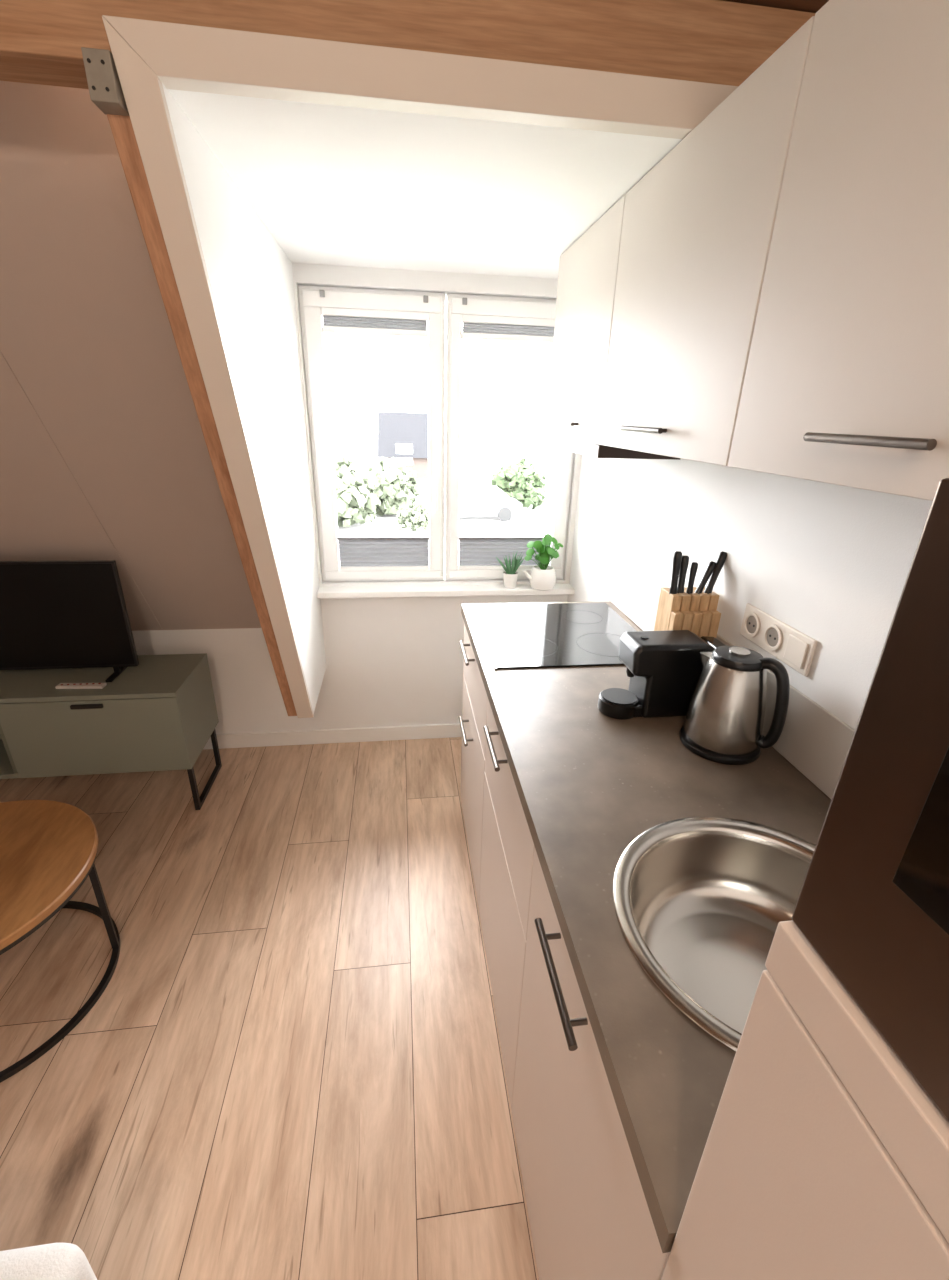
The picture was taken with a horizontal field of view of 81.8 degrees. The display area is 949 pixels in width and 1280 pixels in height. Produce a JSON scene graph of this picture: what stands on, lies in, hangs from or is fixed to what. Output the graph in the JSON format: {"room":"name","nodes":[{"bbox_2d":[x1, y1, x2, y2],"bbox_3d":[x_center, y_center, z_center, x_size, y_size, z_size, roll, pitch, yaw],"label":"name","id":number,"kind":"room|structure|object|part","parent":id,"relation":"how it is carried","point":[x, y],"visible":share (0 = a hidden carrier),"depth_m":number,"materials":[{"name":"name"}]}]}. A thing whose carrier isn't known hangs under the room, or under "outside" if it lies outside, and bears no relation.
{"room":"studio apartment","nodes":[
{"label":"studio apartment","id":0,"kind":"room"},
{"bbox_2d":[0,81,260,630],"bbox_3d":[-2.013,-0.710,1.865,2.525,1.890,1.262,-1,23,-7],"label":"wall","id":1,"kind":"structure","parent":0,"point":[86,334],"depth_m":1.75,"materials":[{"name":"paint"}]},
{"bbox_2d":[0,350,161,628],"bbox_3d":[-1.460,-0.653,1.911,0.030,1.700,0.997,-1,23,-7],"label":"trim","id":2,"kind":"structure","parent":1,"relation":"attached to","point":[5,368],"depth_m":1.99,"materials":[{"name":"paint"}]},
{"bbox_2d":[162,83,325,713],"bbox_3d":[-0.713,-0.478,1.982,0.070,1.840,1.505,-1,23,-7],"label":"wall","id":3,"kind":"structure","parent":0,"point":[250,275],"depth_m":1.73,"materials":[{"name":"white paint"}]},
{"bbox_2d":[107,114,296,715],"bbox_3d":[-0.735,-0.361,1.751,0.045,1.820,0.973,-1,23,-7],"label":"beam","id":4,"kind":"structure","parent":3,"relation":"attached to","point":[121,126],"depth_m":1.32,"materials":[{"name":"brown wood"}]},
{"bbox_2d":[81,47,128,115],"bbox_3d":[-0.654,-0.991,0.975,0.046,0.071,0.054,-1,23,-7],"label":"hanger","id":5,"kind":"object","parent":4,"relation":"attached to","point":[104,85],"visible":0.94,"depth_m":0.96,"materials":[{"name":"grey metal"}]},
{"bbox_2d":[102,16,313,717],"bbox_3d":[-0.669,-0.351,1.680,0.066,1.859,0.894,-1,23,-7],"label":"board","id":6,"kind":"object","parent":3,"relation":"attached to","point":[143,91],"visible":1,"depth_m":1.24,"materials":[{"name":"white paint"}]},
{"bbox_2d":[0,737,538,1279],"bbox_3d":[-1.121,1.431,1.032,3.970,0.060,4.480,-1,23,-7],"label":"floor","id":7,"kind":"structure","parent":0,"point":[289,1063],"depth_m":1.61,"materials":[{"name":"brown wood"}]},
{"bbox_2d":[0,1243,96,1279],"bbox_3d":[-0.895,1.306,0.684,0.575,0.450,0.602,-1,23,-7],"label":"pouf","id":8,"kind":"object","parent":7,"relation":"on","point":[52,1261],"visible":1,"depth_m":0.88,"materials":[{"name":"white fabric"}]},
{"bbox_2d":[0,800,119,1082],"bbox_3d":[-1.489,0.889,1.634,0.700,0.460,0.700,-1,23,-7],"label":"coffee table","id":9,"kind":"object","parent":7,"relation":"on","point":[48,849],"visible":1,"depth_m":1.64,"materials":[{"name":"brown wood"}]},
{"bbox_3d":[-1.207,0.845,1.774,0.018,0.413,0.018,-10,25,-26],"label":"leg","id":10,"kind":"part","parent":9,"relation":"part of","materials":[{"name":"black metal"}]},
{"bbox_2d":[0,653,221,809],"bbox_3d":[-1.997,0.450,2.450,1.487,0.622,0.418,-1,23,-7],"label":"tv console","id":11,"kind":"object","parent":7,"relation":"on","point":[160,713],"visible":0.99,"depth_m":2.30,"materials":[{"name":"green paint"}]},
{"bbox_2d":[0,560,138,681],"bbox_3d":[-1.827,-0.080,2.268,0.735,0.502,0.180,-1,23,-7],"label":"television","id":12,"kind":"object","parent":11,"relation":"on","point":[54,614],"visible":1,"depth_m":2.26,"materials":[{"name":"black plastic"}]},
{"bbox_2d":[55,683,106,688],"bbox_3d":[-1.628,0.189,2.270,0.185,0.015,0.037,0,23,-4],"label":"remote control","id":13,"kind":"object","parent":11,"relation":"on","point":[61,685],"visible":1,"depth_m":2.26,"materials":[{"name":"white plastic"}]},
{"bbox_3d":[-1.260,0.314,2.507,0.003,0.377,0.400,-1,23,-7],"label":"panel","id":14,"kind":"part","parent":11,"relation":"part of","materials":[{"name":"green paint"}]},
{"bbox_2d":[459,623,669,1279],"bbox_3d":[0.353,0.687,1.602,0.658,0.955,1.836,-1,23,-7],"label":"base cabinet","id":15,"kind":"object","parent":7,"relation":"on","point":[590,1218],"visible":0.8,"depth_m":1.05,"materials":[{"name":"beige laminate"}]},
{"bbox_3d":[-0.031,0.343,2.085,0.037,0.013,0.200,-1,23,-7],"label":"handle","id":16,"kind":"part","parent":15,"relation":"part of","materials":[{"name":"silver metal"}]},
{"bbox_3d":[-0.026,0.045,1.983,0.037,0.013,0.200,-1,23,-7],"label":"handle","id":17,"kind":"part","parent":15,"relation":"part of","materials":[{"name":"silver metal"}]},
{"bbox_3d":[-0.008,0.559,2.154,0.018,0.646,0.631,-1,23,-7],"label":"drawer","id":18,"kind":"part","parent":15,"relation":"part of","materials":[{"name":"beige laminate"}]},
{"bbox_3d":[0.004,0.141,1.981,0.018,0.251,0.631,-1,23,-7],"label":"drawer","id":19,"kind":"part","parent":15,"relation":"part of","materials":[{"name":"beige laminate"}]},
{"bbox_3d":[0.055,0.275,1.407,0.037,0.013,0.190,-1,23,-7],"label":"handle","id":20,"kind":"part","parent":15,"relation":"part of","materials":[{"name":"silver metal"}]},
{"bbox_3d":[0.072,0.818,1.588,0.018,0.606,0.616,-1,23,-7],"label":"door","id":21,"kind":"part","parent":15,"relation":"part of","materials":[{"name":"beige laminate"}]},
{"bbox_3d":[0.084,0.400,1.414,0.018,0.291,0.616,-1,23,-7],"label":"drawer","id":22,"kind":"part","parent":15,"relation":"part of","materials":[{"name":"beige laminate"}]},
{"bbox_3d":[0.134,0.519,0.845,0.037,0.013,0.205,-1,23,-7],"label":"handle","id":23,"kind":"part","parent":15,"relation":"part of","materials":[{"name":"silver metal"}]},
{"bbox_3d":[0.153,0.911,0.982,0.018,0.901,0.577,-1,23,-7],"label":"sink door","id":24,"kind":"part","parent":15,"relation":"part of","materials":[{"name":"beige laminate"}]},
{"bbox_2d":[461,563,854,1252],"bbox_3d":[0.381,0.142,1.387,0.633,0.203,1.858,-1,23,-7],"label":"countertop","id":25,"kind":"structure","parent":15,"relation":"on","point":[588,782],"depth_m":1.09,"materials":[{"name":"stone"}]},
{"bbox_2d":[471,603,635,669],"bbox_3d":[0.302,-0.033,1.962,0.560,0.006,0.593,-1,23,-7],"label":"induction hob","id":26,"kind":"object","parent":25,"relation":"in","point":[558,634],"visible":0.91,"depth_m":1.93,"materials":[{"name":"black glass"}]},
{"bbox_2d":[598,630,726,719],"bbox_3d":[0.496,0.086,1.424,0.338,0.207,0.112,-1,23,-7],"label":"coffee machine","id":27,"kind":"object","parent":25,"relation":"on","point":[664,669],"visible":0.86,"depth_m":1.38,"materials":[{"name":"black plastic"}]},
{"bbox_2d":[598,690,638,719],"bbox_3d":[0.378,0.166,1.441,0.104,0.039,0.104,-1,23,-7],"label":"drip tray","id":28,"kind":"object","parent":27,"relation":"on","point":[616,704],"depth_m":1.41,"materials":[{"name":"black plastic"}]},
{"bbox_3d":[0.403,0.079,1.408,0.026,0.030,0.026,-1,23,-7],"label":"coffee spout","id":29,"kind":"part","parent":27,"relation":"part of","materials":[{"name":"black plastic"}]},
{"bbox_3d":[0.632,0.090,1.445,0.064,0.183,0.100,-1,23,-7],"label":"water tank","id":30,"kind":"part","parent":27,"relation":"part of","materials":[{"name":"clear plastic"}]},
{"bbox_2d":[654,551,726,637],"bbox_3d":[0.605,-0.057,1.540,0.154,0.388,0.105,-1,23,-7],"label":"knife block","id":31,"kind":"object","parent":25,"relation":"on","point":[693,609],"visible":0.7,"depth_m":1.49,"materials":[{"name":"brown wood"}]},
{"bbox_2d":[613,817,815,1051],"bbox_3d":[0.452,0.506,0.880,0.468,0.164,0.468,-1,23,-7],"label":"sink","id":32,"kind":"object","parent":25,"relation":"in","point":[700,903],"visible":0.44,"depth_m":1.01,"materials":[{"name":"silver metal"}]},
{"bbox_2d":[679,646,789,764],"bbox_3d":[0.588,0.135,1.265,0.182,0.243,0.180,-1,23,-7],"label":"electric kettle","id":33,"kind":"object","parent":25,"relation":"on","point":[724,720],"visible":1,"depth_m":1.21,"materials":[{"name":"silver metal"}]},
{"bbox_3d":[0.548,0.057,1.264,0.047,0.048,0.047,-1,23,-7],"label":"spout","id":34,"kind":"part","parent":33,"relation":"part of","materials":[{"name":"metal"}]},
{"bbox_3d":[0.590,0.036,1.224,0.110,0.020,0.110,-1,23,-7],"label":"lid","id":35,"kind":"part","parent":33,"relation":"part of","materials":[{"name":"black plastic"}]},
{"bbox_3d":[0.652,0.143,1.216,0.080,0.215,0.031,17,27,33],"label":"handle","id":36,"kind":"part","parent":33,"relation":"part of","materials":[{"name":"black plastic"}]},
{"bbox_2d":[661,920,948,1279],"bbox_3d":[0.532,0.944,0.396,0.628,1.414,0.605,-1,23,-7],"label":"cabinet","id":37,"kind":"object","parent":7,"relation":"on","point":[824,1157],"visible":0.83,"depth_m":0.33,"materials":[{"name":"beige laminate"}]},
{"bbox_3d":[0.249,0.320,0.095,0.022,0.042,0.604,-1,23,-7],"label":"rail","id":38,"kind":"part","parent":37,"relation":"part of","materials":[{"name":"beige laminate"}]},
{"bbox_2d":[792,478,948,1121],"bbox_3d":[0.471,0.158,0.073,0.456,0.278,0.572,-1,23,-7],"label":"microwave","id":39,"kind":"object","parent":37,"relation":"on","point":[873,900],"visible":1,"depth_m":0.27,"materials":[{"name":"metal"}]},
{"bbox_3d":[0.243,0.126,0.061,0.002,0.165,0.412,-1,23,-7],"label":"door glass","id":40,"kind":"part","parent":39,"relation":"part of","materials":[{"name":"black glass"}]},
{"bbox_2d":[132,263,581,733],"bbox_3d":[-1.425,-0.508,2.604,3.870,2.302,0.160,-1,23,-7],"label":"wall","id":41,"kind":"structure","parent":0,"point":[391,661],"depth_m":2.85,"materials":[{"name":"white paint"}]},
{"bbox_2d":[203,723,461,749],"bbox_3d":[-1.442,0.549,2.949,3.870,0.085,0.014,-1,23,-7],"label":"baseboard","id":42,"kind":"structure","parent":41,"relation":"attached to","point":[345,735],"depth_m":3.03,"materials":[{"name":"white wood"}]},
{"bbox_2d":[298,285,445,581],"bbox_3d":[-0.441,-0.882,2.531,0.608,1.264,0.130,-1,23,-7],"label":"window","id":43,"kind":"structure","parent":41,"relation":"in","point":[300,287],"depth_m":2.46,"materials":[{"name":"white plastic"}]},
{"bbox_3d":[-0.443,-0.889,2.548,0.576,1.232,0.073,-1,23,-7],"label":"sash","id":44,"kind":"part","parent":43,"relation":"part of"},
{"bbox_2d":[319,290,427,302],"bbox_3d":[-0.415,-1.430,2.280,0.445,0.025,0.010,-1,23,-7],"label":"clips","id":45,"kind":"object","parent":43,"relation":"attached to","point":[322,292],"visible":1,"depth_m":2.28,"materials":[{"name":"grey plastic"}]},
{"bbox_2d":[321,307,427,320],"bbox_3d":[-0.420,-1.380,2.322,0.443,0.027,0.024,-1,23,-7],"label":"rail","id":46,"kind":"object","parent":43,"relation":"attached to","point":[342,312],"depth_m":2.31,"materials":[{"name":"white plastic"}]},
{"bbox_2d":[323,316,426,330],"bbox_3d":[-0.420,-1.349,2.334,0.437,0.040,0.016,-1,23,-7],"label":"blind top stack","id":47,"kind":"object","parent":43,"relation":"attached to","point":[339,321],"visible":1,"depth_m":2.33,"materials":[{"name":"white fabric"}]},
{"bbox_2d":[322,326,427,337],"bbox_3d":[-0.421,-1.319,2.347,0.443,0.024,0.024,-1,23,-7],"label":"rail","id":48,"kind":"object","parent":47,"relation":"attached to","point":[326,329],"depth_m":2.34,"materials":[{"name":"white plastic"}]},
{"bbox_2d":[338,540,428,565],"bbox_3d":[-0.446,-0.430,2.715,0.437,0.135,0.016,-1,23,-7],"label":"blind lower stack","id":49,"kind":"object","parent":43,"relation":"attached to","point":[351,552],"visible":1,"depth_m":2.71,"materials":[{"name":"white fabric"}]},
{"bbox_2d":[337,536,428,539],"bbox_3d":[-0.444,-0.499,2.687,0.443,0.013,0.022,-1,23,-7],"label":"rail","id":50,"kind":"object","parent":49,"relation":"attached to","point":[399,537],"depth_m":2.68,"materials":[{"name":"white plastic"}]},
{"bbox_2d":[339,566,428,570],"bbox_3d":[-0.448,-0.359,2.745,0.443,0.019,0.022,-1,23,-7],"label":"rail","id":51,"kind":"object","parent":43,"relation":"attached to","point":[342,568],"depth_m":2.73,"materials":[{"name":"white plastic"}]},
{"bbox_2d":[433,479,437,498],"bbox_3d":[-0.186,-0.719,2.611,0.026,0.090,0.008,-1,23,-7],"label":"handle","id":52,"kind":"object","parent":43,"relation":"attached to","point":[435,481],"depth_m":2.60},
{"bbox_3d":[-0.184,-0.672,2.605,0.018,0.129,0.039,-1,23,-7],"label":"handle","id":53,"kind":"part","parent":43,"relation":"part of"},
{"bbox_2d":[317,583,574,597],"bbox_3d":[-0.132,-0.256,2.774,1.275,0.030,0.145,-1,23,-7],"label":"window sill","id":54,"kind":"structure","parent":41,"relation":"attached to","point":[488,589],"depth_m":2.72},
{"bbox_2d":[497,553,524,587],"bbox_3d":[0.175,-0.355,2.752,0.148,0.185,0.086,-1,23,-7],"label":"aloe","id":55,"kind":"object","parent":54,"relation":"on","point":[510,575],"visible":1,"depth_m":2.74,"materials":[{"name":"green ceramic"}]},
{"bbox_2d":[524,534,562,590],"bbox_3d":[0.343,-0.393,2.733,0.173,0.279,0.135,9,24,17],"label":"potted pilea","id":56,"kind":"object","parent":54,"relation":"on","point":[542,577],"visible":1,"depth_m":2.70,"materials":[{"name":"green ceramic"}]},
{"bbox_2d":[445,293,573,579],"bbox_3d":[0.173,-0.907,2.633,0.621,1.264,0.083,-1,23,-7],"label":"window","id":57,"kind":"structure","parent":41,"relation":"in","point":[449,296],"depth_m":2.57,"materials":[{"name":"white plastic"}]},
{"bbox_2d":[462,298,466,304],"bbox_3d":[0.187,-1.445,2.358,0.480,0.025,0.010,-1,23,-7],"label":"clips","id":58,"kind":"object","parent":57,"relation":"attached to","point":[464,300],"visible":0.5,"depth_m":2.33,"materials":[{"name":"grey plastic"}]},
{"bbox_2d":[458,565,549,569],"bbox_3d":[0.154,-0.375,2.823,0.478,0.019,0.022,-1,23,-7],"label":"rail","id":59,"kind":"object","parent":57,"relation":"attached to","point":[460,567],"depth_m":2.80,"materials":[{"name":"white plastic"}]},
{"bbox_2d":[459,540,550,564],"bbox_3d":[0.156,-0.446,2.793,0.472,0.135,0.016,-1,23,-7],"label":"blind lower stack","id":60,"kind":"object","parent":57,"relation":"attached to","point":[471,552],"visible":0.68,"depth_m":2.78,"materials":[{"name":"white fabric"}]},
{"bbox_2d":[459,536,543,539],"bbox_3d":[0.158,-0.514,2.765,0.478,0.013,0.022,-1,23,-7],"label":"rail","id":61,"kind":"object","parent":60,"relation":"attached to","point":[460,537],"depth_m":2.75,"materials":[{"name":"white plastic"}]},
{"bbox_2d":[462,322,554,336],"bbox_3d":[0.182,-1.364,2.413,0.472,0.040,0.016,-1,23,-7],"label":"blind top stack","id":62,"kind":"object","parent":57,"relation":"attached to","point":[467,327],"visible":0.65,"depth_m":2.41,"materials":[{"name":"white fabric"}]},
{"bbox_2d":[462,332,553,342],"bbox_3d":[0.181,-1.335,2.425,0.478,0.024,0.024,-1,23,-7],"label":"rail","id":63,"kind":"object","parent":62,"relation":"attached to","point":[471,336],"depth_m":2.41,"materials":[{"name":"white plastic"}]},
{"bbox_2d":[462,315,554,326],"bbox_3d":[0.183,-1.395,2.400,0.478,0.027,0.024,-1,23,-7],"label":"rail","id":64,"kind":"object","parent":57,"relation":"attached to","point":[465,318],"depth_m":2.39,"materials":[{"name":"white plastic"}]},
{"bbox_3d":[0.173,-0.905,2.628,0.589,1.232,0.073,-1,23,-7],"label":"sash","id":65,"kind":"part","parent":57,"relation":"part of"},
{"bbox_2d":[168,89,682,278],"bbox_3d":[-0.010,-1.330,1.743,1.445,0.050,1.470,-1,23,-7],"label":"ceiling","id":66,"kind":"structure","parent":0,"point":[331,184],"depth_m":1.37,"materials":[{"name":"white paint"}]},
{"bbox_2d":[503,571,517,587],"bbox_3d":[0.182,-0.306,2.778,0.078,0.074,0.078,-1,23,-7],"label":"pot","id":67,"kind":"object","parent":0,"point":[510,578],"depth_m":2.75,"materials":[{"name":"white ceramic"}]},
{"bbox_2d":[524,565,555,590],"bbox_3d":[0.326,-0.313,2.762,0.172,0.108,0.134,-1,23,-7],"label":"pot","id":68,"kind":"object","parent":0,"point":[541,577],"depth_m":2.72,"materials":[{"name":"white ceramic"}]},
{"bbox_2d":[568,455,932,728],"bbox_3d":[0.828,0.142,0.799,0.100,2.600,4.540,-1,23,-7],"label":"wall","id":69,"kind":"structure","parent":0,"point":[832,563],"depth_m":1.30,"materials":[{"name":"white paint"}]},
{"bbox_2d":[547,0,948,500],"bbox_3d":[0.553,-0.709,1.155,0.307,0.611,2.115,-1,23,-7],"label":"upper cabinet","id":70,"kind":"object","parent":69,"relation":"attached to","point":[771,296],"visible":1,"depth_m":0.82,"materials":[{"name":"laminate"}]},
{"bbox_3d":[0.318,-0.755,1.909,0.037,0.012,0.250,-1,23,-7],"label":"handle","id":71,"kind":"part","parent":70,"relation":"part of","materials":[{"name":"silver metal"}]},
{"bbox_3d":[0.350,-0.991,1.821,0.018,0.611,0.625,-1,23,-7],"label":"door","id":72,"kind":"part","parent":70,"relation":"part of","materials":[{"name":"laminate"}]},
{"bbox_2d":[546,436,680,459],"bbox_3d":[0.467,-0.693,1.962,0.270,0.038,0.624,-1,23,-7],"label":"extractor hood","id":73,"kind":"object","parent":70,"relation":"attached to","point":[588,449],"visible":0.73,"depth_m":1.69,"materials":[{"name":"white metal"}]},
{"bbox_3d":[0.403,-0.499,1.299,0.037,0.012,0.225,-1,23,-7],"label":"handle","id":74,"kind":"part","parent":70,"relation":"part of","materials":[{"name":"silver metal"}]},
{"bbox_3d":[0.435,-0.736,1.213,0.018,0.611,0.697,-1,23,-7],"label":"door","id":75,"kind":"part","parent":70,"relation":"part of","materials":[{"name":"laminate"}]},
{"bbox_3d":[0.531,-0.451,0.533,0.018,0.611,0.781,-1,23,-7],"label":"door","id":76,"kind":"part","parent":70,"relation":"part of","materials":[{"name":"laminate"}]},
{"bbox_3d":[0.490,-0.247,0.679,0.037,0.012,0.195,-1,23,-7],"label":"handle","id":77,"kind":"part","parent":70,"relation":"part of","materials":[{"name":"silver metal"}]},
{"bbox_2d":[740,603,817,675],"bbox_3d":[0.703,-0.007,1.287,0.013,0.085,0.250,-1,23,-7],"label":"wall socket","id":78,"kind":"object","parent":69,"relation":"attached to","point":[794,648],"visible":1,"depth_m":1.26,"materials":[{"name":"plastic"}]},
{"bbox_2d":[722,0,828,12],"bbox_3d":[-1.032,-0.697,-0.464,4.070,0.080,3.550,-1,23,-7],"label":"ceiling","id":79,"kind":"structure","parent":0,"point":[812,6],"depth_m":1.07,"materials":[{"name":"brown wood"}]},
{"bbox_2d":[0,0,815,88],"bbox_3d":[-1.224,-1.134,0.930,3.870,0.185,0.115,-1,23,-7],"label":"beam","id":80,"kind":"structure","parent":79,"relation":"attached to","point":[706,41],"depth_m":1.03,"materials":[{"name":"brown wood"}]},
{"bbox_2d":[102,15,738,138],"bbox_3d":[0.040,-1.041,1.040,1.340,0.060,0.072,-1,23,-7],"label":"header board","id":81,"kind":"object","parent":80,"relation":"attached to","point":[184,57],"visible":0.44,"depth_m":1.01,"materials":[{"name":"white paint"}]},
{"label":"outside","id":82,"kind":"structure","parent":0,"visible":0},
{"bbox_2d":[331,434,555,567],"bbox_3d":[1.869,-19.569,59.517,140.000,0.100,116.600,-1,23,-7],"label":"ground","id":83,"kind":"structure","parent":82,"point":[480,457],"depth_m":44.42,"materials":[{"name":"white"}]},
{"bbox_2d":[333,451,378,526],"bbox_3d":[-5.745,-6.244,22.756,3.450,3.042,3.394,-1,23,-7],"label":"tree","id":84,"kind":"object","parent":83,"relation":"on","point":[355,503],"visible":0.55,"depth_m":22.15,"materials":[{"name":"green plant"}]},
{"bbox_2d":[361,456,419,515],"bbox_3d":[-4.146,-7.264,25.902,3.152,2.662,3.178,-1,23,-7],"label":"tree","id":85,"kind":"object","parent":83,"relation":"on","point":[397,485],"visible":0.74,"depth_m":25.01,"materials":[{"name":"green plant"}]},
{"bbox_2d":[389,458,427,478],"bbox_3d":[-5.215,-14.063,43.665,4.000,1.500,8.000,-1,23,-7],"label":"wall","id":86,"kind":"structure","parent":83,"relation":"on","point":[420,465],"depth_m":40.06,"materials":[{"name":"brick"}]},
{"bbox_2d":[378,412,427,457],"bbox_3d":[-5.156,-16.140,42.804,4.600,3.000,8.800,-1,23,-7],"label":"roof","id":87,"kind":"structure","parent":86,"relation":"on","point":[394,428],"depth_m":40.79,"materials":[{"name":"tile"}]},
{"bbox_2d":[396,444,412,464],"bbox_3d":[-5.072,-13.394,39.581,1.200,1.400,0.040,-1,23,-7],"label":"windows","id":88,"kind":"structure","parent":86,"relation":"in","point":[400,448],"depth_m":39.50,"materials":[{"name":"white plastic"}]},
{"bbox_2d":[396,502,428,531],"bbox_3d":[-2.444,-5.105,22.629,1.554,1.207,1.508,-1,23,-7],"label":"tree","id":89,"kind":"object","parent":83,"relation":"on","point":[415,515],"visible":0.94,"depth_m":22.35,"materials":[{"name":"green plant"}]},
{"bbox_2d":[444,485,521,520],"bbox_3d":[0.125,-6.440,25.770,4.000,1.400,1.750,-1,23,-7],"label":"parked car","id":90,"kind":"object","parent":83,"relation":"on","point":[473,499],"visible":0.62,"depth_m":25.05,"materials":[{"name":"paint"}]},
{"bbox_3d":[0.417,-6.501,24.867,2.050,0.380,0.030,-1,23,-7],"label":"glass","id":91,"kind":"part","parent":90,"relation":"part of","materials":[{"name":"glass"}]},
{"bbox_2d":[491,457,546,509],"bbox_3d":[2.298,-8.191,28.656,2.969,2.624,3.038,-1,23,-7],"label":"bush","id":92,"kind":"object","parent":83,"relation":"on","point":[524,482],"visible":0.84,"depth_m":27.73,"materials":[{"name":"green plant"}]}
]}

